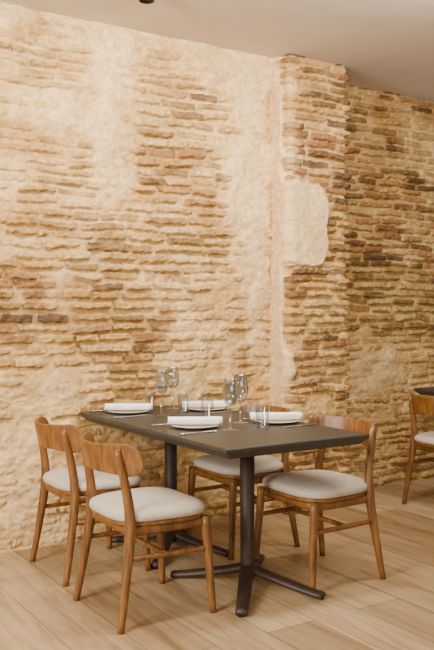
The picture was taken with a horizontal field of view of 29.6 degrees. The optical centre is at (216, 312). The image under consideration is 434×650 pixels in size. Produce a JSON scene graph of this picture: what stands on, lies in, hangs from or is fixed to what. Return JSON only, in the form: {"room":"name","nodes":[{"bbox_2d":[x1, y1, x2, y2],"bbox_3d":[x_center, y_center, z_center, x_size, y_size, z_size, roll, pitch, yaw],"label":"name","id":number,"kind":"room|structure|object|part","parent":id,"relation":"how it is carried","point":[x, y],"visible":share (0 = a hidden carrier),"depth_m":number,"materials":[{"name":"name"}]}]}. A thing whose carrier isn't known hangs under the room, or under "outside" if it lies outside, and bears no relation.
{"room":"restaurant","nodes":[
{"label":"restaurant","id":0,"kind":"room"},
{"bbox_2d":[0,2,273,552],"bbox_3d":[-1.627,-0.190,4.224,4.810,3.020,0.076,0,0,-33],"label":"wall","id":1,"kind":"structure","parent":0,"point":[136,197],"depth_m":4.90,"materials":[{"name":"brick"}]},
{"bbox_2d":[0,477,433,649],"bbox_3d":[0.952,1.370,1.944,10.700,0.100,7.250,0,0,-33],"label":"floor","id":2,"kind":"structure","parent":0,"point":[359,610],"depth_m":3.80,"materials":[{"name":"brown wood"}]},
{"bbox_2d":[30,416,150,586],"bbox_3d":[-0.685,0.934,4.268,0.525,0.776,0.503,0,0,-33],"label":"dining chair","id":3,"kind":"object","parent":2,"relation":"on","point":[69,484],"visible":0.76,"depth_m":4.08,"materials":[{"name":"brown wood"}]},
{"bbox_3d":[-0.937,0.945,4.351,0.099,0.756,0.084,0,0,-33],"label":"leg","id":4,"kind":"part","parent":3,"relation":"part of","materials":[{"name":"brown wood"}]},
{"bbox_3d":[-0.805,0.920,4.192,0.024,0.040,0.390,0,0,-33],"label":"seat rail","id":5,"kind":"part","parent":3,"relation":"part of","materials":[{"name":"brown wood"}]},
{"bbox_3d":[-0.836,0.616,4.172,0.166,0.140,0.503,0,0,-33],"label":"backrest","id":6,"kind":"part","parent":3,"relation":"part of","materials":[{"name":"brown wood"}]},
{"bbox_3d":[-0.716,0.945,4.006,0.099,0.756,0.084,0,0,-33],"label":"leg","id":7,"kind":"part","parent":3,"relation":"part of","materials":[{"name":"brown wood"}]},
{"bbox_3d":[-0.541,0.920,4.117,0.365,0.040,0.026,0,0,-31],"label":"seat rail","id":8,"kind":"part","parent":3,"relation":"part of","materials":[{"name":"brown wood"}]},
{"bbox_3d":[-0.658,0.895,4.286,0.434,0.025,0.463,0,0,-33],"label":"seat frame","id":9,"kind":"part","parent":3,"relation":"part of","materials":[{"name":"brown wood"}]},
{"bbox_2d":[43,466,141,491],"bbox_3d":[-0.658,0.853,4.286,0.450,0.060,0.480,0,0,-33],"label":"seat cushion","id":10,"kind":"object","parent":3,"relation":"on","point":[57,480],"depth_m":4.13,"materials":[{"name":"fabric"}]},
{"bbox_3d":[-0.607,1.107,4.577,0.043,0.428,0.070,0,0,32],"label":"leg","id":11,"kind":"part","parent":3,"relation":"part of","materials":[{"name":"brown wood"}]},
{"bbox_3d":[-0.372,1.107,4.210,0.070,0.428,0.043,0,0,-7],"label":"leg","id":12,"kind":"part","parent":3,"relation":"part of","materials":[{"name":"brown wood"}]},
{"bbox_2d":[73,432,215,634],"bbox_3d":[-0.351,0.934,3.681,0.525,0.776,0.503,0,0,-33],"label":"dining chair","id":13,"kind":"object","parent":2,"relation":"on","point":[133,513],"visible":1,"depth_m":3.54,"materials":[{"name":"brown wood"}]},
{"bbox_3d":[-0.602,0.945,3.763,0.099,0.756,0.084,0,0,-33],"label":"leg","id":14,"kind":"part","parent":13,"relation":"part of","materials":[{"name":"brown wood"}]},
{"bbox_3d":[-0.471,0.920,3.604,0.024,0.040,0.390,0,0,-33],"label":"seat rail","id":15,"kind":"part","parent":13,"relation":"part of","materials":[{"name":"brown wood"}]},
{"bbox_3d":[-0.502,0.616,3.584,0.166,0.140,0.503,0,0,-33],"label":"backrest","id":16,"kind":"part","parent":13,"relation":"part of","materials":[{"name":"brown wood"}]},
{"bbox_3d":[-0.382,0.945,3.418,0.099,0.756,0.084,0,0,-33],"label":"leg","id":17,"kind":"part","parent":13,"relation":"part of","materials":[{"name":"brown wood"}]},
{"bbox_3d":[-0.324,0.895,3.698,0.434,0.025,0.463,0,0,-33],"label":"seat frame","id":18,"kind":"part","parent":13,"relation":"part of","materials":[{"name":"brown wood"}]},
{"bbox_2d":[89,487,204,521],"bbox_3d":[-0.324,0.853,3.698,0.450,0.060,0.480,0,0,-33],"label":"seat cushion","id":19,"kind":"object","parent":13,"relation":"on","point":[151,504],"depth_m":3.57,"materials":[{"name":"fabric"}]},
{"bbox_3d":[-0.273,1.107,3.989,0.043,0.428,0.070,0,0,32],"label":"leg","id":20,"kind":"part","parent":13,"relation":"part of","materials":[{"name":"brown wood"}]},
{"bbox_3d":[-0.207,0.920,3.530,0.365,0.040,0.026,0,0,-31],"label":"seat rail","id":21,"kind":"part","parent":13,"relation":"part of","materials":[{"name":"brown wood"}]},
{"bbox_3d":[-0.038,1.107,3.623,0.070,0.428,0.043,0,0,-7],"label":"leg","id":22,"kind":"part","parent":13,"relation":"part of","materials":[{"name":"brown wood"}]},
{"bbox_2d":[79,405,369,616],"bbox_3d":[-0.038,0.944,4.296,0.805,0.749,1.549,0,0,-33],"label":"dining table","id":23,"kind":"object","parent":2,"relation":"on","point":[250,441],"visible":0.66,"depth_m":3.97,"materials":[{"name":"wood"}]},
{"bbox_2d":[108,410,148,413],"bbox_3d":[-0.504,0.562,4.687,0.240,0.014,0.240,0,0,-33],"label":"plate","id":24,"kind":"object","parent":23,"relation":"on","point":[113,411],"visible":0.76,"depth_m":4.68,"materials":[{"name":"grey ceramic"}]},
{"bbox_2d":[104,403,152,409],"bbox_3d":[-0.505,0.534,4.689,0.275,0.039,0.072,0,0,-4],"label":"napkin","id":25,"kind":"object","parent":24,"relation":"on","point":[116,406],"visible":1,"depth_m":4.66,"materials":[{"name":"fabric"}]},
{"bbox_2d":[113,414,146,417],"bbox_3d":[-0.475,0.566,4.492,0.200,0.007,0.022,0,0,-33],"label":"fork","id":26,"kind":"object","parent":23,"relation":"on","point":[144,414],"visible":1,"depth_m":4.47,"materials":[{"name":"metal"}]},
{"bbox_2d":[154,370,168,415],"bbox_3d":[-0.308,0.444,4.575,0.084,0.248,0.084,0,0,-33],"label":"wine glass","id":27,"kind":"object","parent":23,"relation":"on","point":[156,370],"visible":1,"depth_m":4.56,"materials":[{"name":"clear glass"}]},
{"bbox_2d":[166,366,179,408],"bbox_3d":[-0.265,0.444,4.887,0.084,0.248,0.084,0,0,-33],"label":"wine glass","id":28,"kind":"object","parent":23,"relation":"on","point":[169,366],"visible":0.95,"depth_m":4.88,"materials":[{"name":"clear glass"}]},
{"bbox_2d":[171,424,218,428],"bbox_3d":[-0.108,0.562,4.085,0.240,0.014,0.240,0,0,-33],"label":"plate","id":29,"kind":"object","parent":23,"relation":"on","point":[186,426],"visible":0.79,"depth_m":4.06,"materials":[{"name":"grey ceramic"}]},
{"bbox_2d":[167,416,222,424],"bbox_3d":[-0.108,0.534,4.088,0.275,0.039,0.072,0,0,-2],"label":"napkin","id":30,"kind":"object","parent":29,"relation":"on","point":[189,419],"visible":1,"depth_m":4.06,"materials":[{"name":"fabric"}]},
{"bbox_2d":[180,430,216,434],"bbox_3d":[-0.087,0.566,3.885,0.200,0.007,0.022,0,0,-33],"label":"fork","id":31,"kind":"object","parent":23,"relation":"on","point":[211,430],"visible":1,"depth_m":3.87,"materials":[{"name":"metal"}]},
{"bbox_2d":[185,407,225,410],"bbox_3d":[-0.069,0.562,4.822,0.240,0.014,0.240,0,0,-33],"label":"plate","id":32,"kind":"object","parent":23,"relation":"on","point":[190,408],"visible":0.81,"depth_m":4.82,"materials":[{"name":"grey ceramic"}]},
{"bbox_2d":[182,401,228,407],"bbox_3d":[-0.069,0.534,4.825,0.275,0.039,0.072,0,0,-4],"label":"napkin","id":33,"kind":"object","parent":32,"relation":"on","point":[184,403],"visible":0.97,"depth_m":4.79,"materials":[{"name":"fabric"}]},
{"bbox_2d":[222,378,238,430],"bbox_3d":[0.065,0.444,3.982,0.084,0.248,0.084,0,0,-33],"label":"wine glass","id":34,"kind":"object","parent":23,"relation":"on","point":[227,378],"visible":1,"depth_m":3.97,"materials":[{"name":"clear glass"}]},
{"bbox_2d":[232,374,247,422],"bbox_3d":[0.121,0.444,4.256,0.084,0.248,0.084,0,0,-33],"label":"wine glass","id":35,"kind":"object","parent":23,"relation":"on","point":[234,374],"visible":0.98,"depth_m":4.25,"materials":[{"name":"clear glass"}]},
{"bbox_2d":[255,405,269,427],"bbox_3d":[0.226,0.514,4.074,0.072,0.109,0.072,0,0,-33],"label":"water glass","id":36,"kind":"object","parent":23,"relation":"on","point":[255,405],"visible":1,"depth_m":4.07,"materials":[{"name":"clear glass"}]},
{"bbox_2d":[254,419,298,423],"bbox_3d":[0.309,0.562,4.269,0.240,0.014,0.240,0,0,-33],"label":"plate","id":37,"kind":"object","parent":23,"relation":"on","point":[279,421],"visible":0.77,"depth_m":4.25,"materials":[{"name":"grey ceramic"}]},
{"bbox_2d":[249,412,302,419],"bbox_3d":[0.308,0.534,4.271,0.275,0.039,0.072,0,0,-4],"label":"napkin","id":38,"kind":"object","parent":37,"relation":"on","point":[260,415],"visible":0.98,"depth_m":4.24,"materials":[{"name":"fabric"}]},
{"bbox_2d":[285,423,315,426],"bbox_3d":[0.412,0.566,4.120,0.205,0.007,0.022,0,0,-33],"label":"table knife","id":39,"kind":"object","parent":23,"relation":"on","point":[313,423],"visible":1,"depth_m":4.13,"materials":[{"name":"metal"}]},
{"bbox_2d":[185,403,299,559],"bbox_3d":[0.160,0.934,4.720,0.525,0.776,0.503,0,0,-33],"label":"dining chair","id":40,"kind":"object","parent":2,"relation":"on","point":[225,471],"visible":0.41,"depth_m":4.59,"materials":[{"name":"brown wood"}]},
{"bbox_3d":[-0.153,1.107,4.778,0.070,0.428,0.043,0,0,-7],"label":"leg","id":41,"kind":"part","parent":40,"relation":"part of","materials":[{"name":"brown wood"}]},
{"bbox_3d":[-0.023,0.920,4.603,0.024,0.040,0.410,0,0,-33],"label":"seat rail","id":42,"kind":"part","parent":40,"relation":"part of","materials":[{"name":"brown wood"}]},
{"bbox_3d":[0.082,1.107,4.411,0.043,0.428,0.070,0,0,32],"label":"leg","id":43,"kind":"part","parent":40,"relation":"part of","materials":[{"name":"brown wood"}]},
{"bbox_2d":[193,454,282,475],"bbox_3d":[0.133,0.853,4.702,0.450,0.060,0.480,0,0,-33],"label":"seat cushion","id":44,"kind":"object","parent":40,"relation":"on","point":[264,465],"depth_m":4.56,"materials":[{"name":"fabric"}]},
{"bbox_3d":[0.133,0.895,4.702,0.434,0.025,0.463,0,0,-33],"label":"seat frame","id":45,"kind":"part","parent":40,"relation":"part of","materials":[{"name":"brown wood"}]},
{"bbox_3d":[0.237,0.920,4.525,0.365,0.040,0.026,0,0,-34],"label":"seat rail","id":46,"kind":"part","parent":40,"relation":"part of","materials":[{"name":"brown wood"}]},
{"bbox_3d":[0.311,0.616,4.816,0.166,0.140,0.503,0,0,-33],"label":"backrest","id":47,"kind":"part","parent":40,"relation":"part of","materials":[{"name":"brown wood"}]},
{"bbox_3d":[0.411,0.945,4.638,0.099,0.756,0.084,0,0,-33],"label":"leg","id":48,"kind":"part","parent":40,"relation":"part of","materials":[{"name":"brown wood"}]},
{"bbox_2d":[254,415,385,588],"bbox_3d":[0.529,0.934,4.161,0.525,0.776,0.503,0,0,-33],"label":"dining chair","id":49,"kind":"object","parent":2,"relation":"on","point":[317,490],"visible":0.85,"depth_m":4.05,"materials":[{"name":"brown wood"}]},
{"bbox_3d":[0.216,1.107,4.219,0.070,0.428,0.043,0,0,-7],"label":"leg","id":50,"kind":"part","parent":49,"relation":"part of","materials":[{"name":"brown wood"}]},
{"bbox_3d":[0.346,0.920,4.043,0.024,0.040,0.410,0,0,-33],"label":"seat rail","id":51,"kind":"part","parent":49,"relation":"part of","materials":[{"name":"brown wood"}]},
{"bbox_3d":[0.451,1.107,3.852,0.043,0.428,0.070,0,0,32],"label":"leg","id":52,"kind":"part","parent":49,"relation":"part of","materials":[{"name":"brown wood"}]},
{"bbox_2d":[262,470,366,498],"bbox_3d":[0.502,0.853,4.143,0.450,0.060,0.480,0,0,-33],"label":"seat cushion","id":53,"kind":"object","parent":49,"relation":"on","point":[303,484],"depth_m":4.02,"materials":[{"name":"fabric"}]},
{"bbox_3d":[0.502,0.895,4.143,0.434,0.025,0.463,0,0,-33],"label":"seat frame","id":54,"kind":"part","parent":49,"relation":"part of","materials":[{"name":"brown wood"}]},
{"bbox_3d":[0.560,0.945,4.423,0.099,0.756,0.084,0,0,-33],"label":"leg","id":55,"kind":"part","parent":49,"relation":"part of","materials":[{"name":"brown wood"}]},
{"bbox_3d":[0.680,0.616,4.257,0.166,0.140,0.503,0,0,-33],"label":"backrest","id":56,"kind":"part","parent":49,"relation":"part of","materials":[{"name":"brown wood"}]},
{"bbox_3d":[0.606,0.920,3.966,0.365,0.040,0.026,0,0,-34],"label":"seat rail","id":57,"kind":"part","parent":49,"relation":"part of","materials":[{"name":"brown wood"}]},
{"bbox_3d":[0.781,0.945,4.079,0.099,0.756,0.084,0,0,-33],"label":"leg","id":58,"kind":"part","parent":49,"relation":"part of","materials":[{"name":"brown wood"}]},
{"bbox_2d":[402,392,433,503],"bbox_3d":[1.588,0.934,5.586,0.525,0.776,0.503,0,0,-33],"label":"dining chair","id":59,"kind":"object","parent":2,"relation":"on","point":[424,441],"visible":1,"depth_m":5.62,"materials":[{"name":"brown wood"}]},
{"bbox_3d":[1.337,0.945,5.668,0.099,0.756,0.084,0,0,-33],"label":"leg","id":60,"kind":"part","parent":59,"relation":"part of","materials":[{"name":"brown wood"}]},
{"bbox_3d":[1.437,0.616,5.489,0.166,0.140,0.503,0,0,-33],"label":"backrest","id":61,"kind":"part","parent":59,"relation":"part of","materials":[{"name":"brown wood"}]},
{"bbox_3d":[1.468,0.920,5.509,0.024,0.040,0.390,0,0,-33],"label":"seat rail","id":62,"kind":"part","parent":59,"relation":"part of","materials":[{"name":"brown wood"}]},
{"bbox_2d":[414,431,433,444],"bbox_3d":[1.616,0.853,5.603,0.450,0.060,0.480,0,0,-33],"label":"seat cushion","id":63,"kind":"object","parent":59,"relation":"on","point":[425,438],"depth_m":5.57,"materials":[{"name":"fabric"}]},
{"bbox_3d":[1.616,0.895,5.603,0.434,0.025,0.463,0,0,-33],"label":"seat frame","id":64,"kind":"part","parent":59,"relation":"part of","materials":[{"name":"brown wood"}]},
{"bbox_2d":[414,387,433,395],"bbox_3d":[2.228,0.944,5.787,0.750,0.749,1.549,0,0,-33],"label":"dining table","id":65,"kind":"object","parent":2,"relation":"on","point":[429,391],"visible":1,"depth_m":6.17,"materials":[{"name":"metal"}]},
{"bbox_2d":[0,0,433,101],"bbox_3d":[0.952,-1.750,1.944,10.700,0.100,7.250,0,0,-33],"label":"ceiling","id":66,"kind":"structure","parent":0,"point":[381,45],"depth_m":4.88,"materials":[{"name":"paint"}]},
{"bbox_2d":[139,0,154,3],"bbox_3d":[-0.370,-1.669,4.310,0.084,0.062,0.084,0,0,-33],"label":"ceiling spotlight","id":67,"kind":"object","parent":66,"relation":"attached to","point":[141,1],"depth_m":4.34,"materials":[{"name":"black metal"}]},
{"bbox_2d":[268,53,351,513],"bbox_3d":[0.588,-0.190,5.656,0.575,3.020,0.424,0,0,-33],"label":"brick pilaster","id":68,"kind":"object","parent":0,"point":[308,124],"visible":0.79,"depth_m":5.47,"materials":[{"name":"beige brick"}]},
{"bbox_2d":[344,85,433,485],"bbox_3d":[2.053,-0.190,6.785,3.230,3.020,0.077,0,0,-33],"label":"wall","id":69,"kind":"structure","parent":0,"point":[390,159],"depth_m":6.32,"materials":[{"name":"brick"}]}
]}

